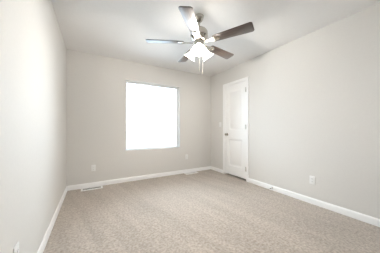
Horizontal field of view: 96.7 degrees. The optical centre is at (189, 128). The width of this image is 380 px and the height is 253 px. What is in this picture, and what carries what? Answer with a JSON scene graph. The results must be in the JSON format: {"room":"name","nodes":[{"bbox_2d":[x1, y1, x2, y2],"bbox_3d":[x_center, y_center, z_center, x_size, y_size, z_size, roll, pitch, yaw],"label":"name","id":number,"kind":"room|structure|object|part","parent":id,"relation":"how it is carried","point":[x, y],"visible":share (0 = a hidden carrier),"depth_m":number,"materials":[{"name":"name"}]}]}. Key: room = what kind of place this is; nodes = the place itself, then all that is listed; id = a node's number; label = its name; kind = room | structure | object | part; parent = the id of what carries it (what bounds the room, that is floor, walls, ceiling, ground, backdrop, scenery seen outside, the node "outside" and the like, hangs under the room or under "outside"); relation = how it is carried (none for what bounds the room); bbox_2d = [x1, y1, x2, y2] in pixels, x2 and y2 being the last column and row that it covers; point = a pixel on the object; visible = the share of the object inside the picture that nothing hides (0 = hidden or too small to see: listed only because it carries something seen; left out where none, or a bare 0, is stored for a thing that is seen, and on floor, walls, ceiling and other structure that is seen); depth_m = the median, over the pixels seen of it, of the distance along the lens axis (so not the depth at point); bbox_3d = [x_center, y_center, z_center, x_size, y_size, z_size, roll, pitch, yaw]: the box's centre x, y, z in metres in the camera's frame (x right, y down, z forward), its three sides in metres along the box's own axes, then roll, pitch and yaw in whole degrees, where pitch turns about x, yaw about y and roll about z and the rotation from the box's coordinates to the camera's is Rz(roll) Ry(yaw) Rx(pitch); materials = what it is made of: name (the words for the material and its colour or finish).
{"room":"empty bedroom","nodes":[
{"label":"empty bedroom","id":0,"kind":"room"},
{"bbox_2d":[0,0,66,252],"bbox_3d":[-1.197,-0.150,1.170,0.140,2.440,4.205,0,0,-30],"label":"wall","id":1,"kind":"structure","parent":0,"point":[33,51],"depth_m":1.20,"materials":[{"name":"paint"}]},
{"bbox_2d":[13,241,18,252],"bbox_3d":[-0.996,0.725,0.972,0.009,0.115,0.071,0,0,-30],"label":"electrical outlet","id":2,"kind":"object","parent":1,"relation":"attached to","point":[16,248],"visible":1,"depth_m":0.97,"materials":[{"name":"white plastic"}]},
{"bbox_2d":[37,186,66,252],"bbox_3d":[-1.131,1.028,1.208,0.014,0.083,3.925,0,0,-30],"label":"baseboard","id":3,"kind":"structure","parent":1,"relation":"attached to","point":[48,232],"depth_m":1.76,"materials":[{"name":"white paint"}]},
{"bbox_2d":[67,49,210,185],"bbox_3d":[-0.820,-0.150,3.738,3.089,2.440,0.140,0,0,-30],"label":"wall","id":4,"kind":"structure","parent":0,"point":[96,84],"depth_m":3.31,"materials":[{"name":"paint"}]},
{"bbox_2d":[91,165,95,170],"bbox_3d":[-1.771,0.725,3.101,0.071,0.115,0.009,0,0,-30],"label":"electrical outlet","id":5,"kind":"object","parent":4,"relation":"attached to","point":[93,167],"visible":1,"depth_m":3.10,"materials":[{"name":"white plastic"}]},
{"bbox_2d":[67,166,210,190],"bbox_3d":[-0.781,1.028,3.671,3.061,0.083,0.014,0,0,-30],"label":"baseboard","id":6,"kind":"structure","parent":4,"relation":"attached to","point":[114,181],"depth_m":3.43,"materials":[{"name":"white paint"}]},
{"bbox_2d":[126,81,177,149],"bbox_3d":[-0.820,-0.268,3.784,1.196,1.413,0.050,0,0,-30],"label":"window","id":7,"kind":"structure","parent":4,"relation":"in","point":[176,145],"depth_m":3.82,"materials":[{"name":"white plastic"}]},
{"bbox_2d":[43,169,379,252],"bbox_3d":[0.663,1.130,1.179,3.369,0.120,6.055,0,0,-30],"label":"floor","id":8,"kind":"structure","parent":0,"point":[205,211],"depth_m":1.97,"materials":[{"name":"beige carpet"}]},
{"bbox_2d":[81,186,102,190],"bbox_3d":[-1.744,1.065,3.009,0.336,0.011,0.136,0,0,-30],"label":"floor vent","id":9,"kind":"object","parent":8,"relation":"in","point":[97,187],"visible":1,"depth_m":3.00,"materials":[{"name":"white plastic"}]},
{"bbox_2d":[51,0,379,75],"bbox_3d":[0.663,-1.430,1.179,3.369,0.120,6.055,0,0,-30],"label":"ceiling","id":10,"kind":"structure","parent":0,"point":[119,29],"depth_m":2.23,"materials":[{"name":"paint"}]},
{"bbox_2d":[145,6,253,73],"bbox_3d":[0.115,-1.018,2.096,1.225,0.703,1.219,0,0,-30],"label":"ceiling fan","id":11,"kind":"object","parent":10,"relation":"hanging from","point":[198,34],"visible":1,"depth_m":1.97,"materials":[{"name":"silver metal"}]},
{"bbox_3d":[-0.299,-1.045,2.034,0.450,0.006,0.136,0,12,-4],"label":"blade","id":12,"kind":"part","parent":11,"relation":"part of","materials":[{"name":"brown wood"}]},
{"bbox_3d":[-0.044,-1.045,2.443,0.136,0.006,0.450,-13,5,-22],"label":"blade","id":13,"kind":"part","parent":11,"relation":"part of","materials":[{"name":"brown wood"}]},
{"bbox_3d":[0.011,-1.045,1.665,0.136,0.006,0.450,12,3,14],"label":"blade","id":14,"kind":"part","parent":11,"relation":"part of","materials":[{"name":"brown wood"}]},
{"bbox_3d":[0.002,-0.927,2.126,0.142,0.164,0.152,0,0,-30],"label":"lamp shade","id":15,"kind":"part","parent":11,"relation":"part of","materials":[{"name":"white glass"}]},
{"bbox_3d":[0.097,-0.927,1.936,0.139,0.164,0.150,0,0,-30],"label":"lamp shade","id":16,"kind":"part","parent":11,"relation":"part of","materials":[{"name":"white glass"}]},
{"bbox_3d":[0.228,-0.927,2.117,0.138,0.164,0.149,0,0,27],"label":"lamp shade","id":17,"kind":"part","parent":11,"relation":"part of","materials":[{"name":"white glass"}]},
{"bbox_3d":[0.424,-1.045,2.328,0.450,0.006,0.136,0,-12,-40],"label":"blade","id":18,"kind":"part","parent":11,"relation":"part of","materials":[{"name":"brown wood"}]},
{"bbox_3d":[0.458,-1.045,1.847,0.450,0.006,0.136,0,-12,32],"label":"blade","id":19,"kind":"part","parent":11,"relation":"part of","materials":[{"name":"brown wood"}]},
{"bbox_2d":[211,3,379,218],"bbox_3d":[1.596,-0.150,2.789,0.140,2.440,4.205,0,0,-30],"label":"wall","id":20,"kind":"structure","parent":0,"point":[314,97],"depth_m":2.33,"materials":[{"name":"paint"}]},
{"bbox_2d":[211,166,222,172],"bbox_3d":[0.668,1.028,4.237,0.014,0.083,0.488,0,0,-30],"label":"baseboard","id":21,"kind":"structure","parent":20,"relation":"attached to","point":[212,167],"depth_m":4.22,"materials":[{"name":"white paint"}]},
{"bbox_2d":[225,81,245,178],"bbox_3d":[0.980,0.029,3.700,0.099,2.013,0.628,0,0,-30],"label":"door","id":22,"kind":"structure","parent":20,"relation":"in","point":[235,95],"depth_m":3.70,"materials":[{"name":"white paint"}]},
{"bbox_2d":[223,77,248,181],"bbox_3d":[0.978,0.015,3.701,0.016,2.110,0.750,0,0,-30],"label":"trim","id":23,"kind":"structure","parent":20,"relation":"attached to","point":[245,78],"depth_m":3.42,"materials":[{"name":"white paint"}]},
{"bbox_2d":[309,176,314,184],"bbox_3d":[1.736,0.733,2.400,0.009,0.115,0.071,0,0,-30],"label":"electrical outlet","id":24,"kind":"object","parent":20,"relation":"attached to","point":[311,178],"visible":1,"depth_m":2.40,"materials":[{"name":"white plastic"}]},
{"bbox_2d":[248,178,379,226],"bbox_3d":[1.840,1.028,2.215,0.014,0.083,2.687,0,0,-30],"label":"baseboard","id":25,"kind":"structure","parent":20,"relation":"attached to","point":[356,215],"depth_m":2.27,"materials":[{"name":"white paint"}]},
{"label":"outside","id":26,"kind":"structure","parent":0,"visible":0},
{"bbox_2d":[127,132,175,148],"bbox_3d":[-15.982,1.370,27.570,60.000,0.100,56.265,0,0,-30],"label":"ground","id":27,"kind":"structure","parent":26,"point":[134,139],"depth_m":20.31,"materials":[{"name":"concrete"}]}
]}

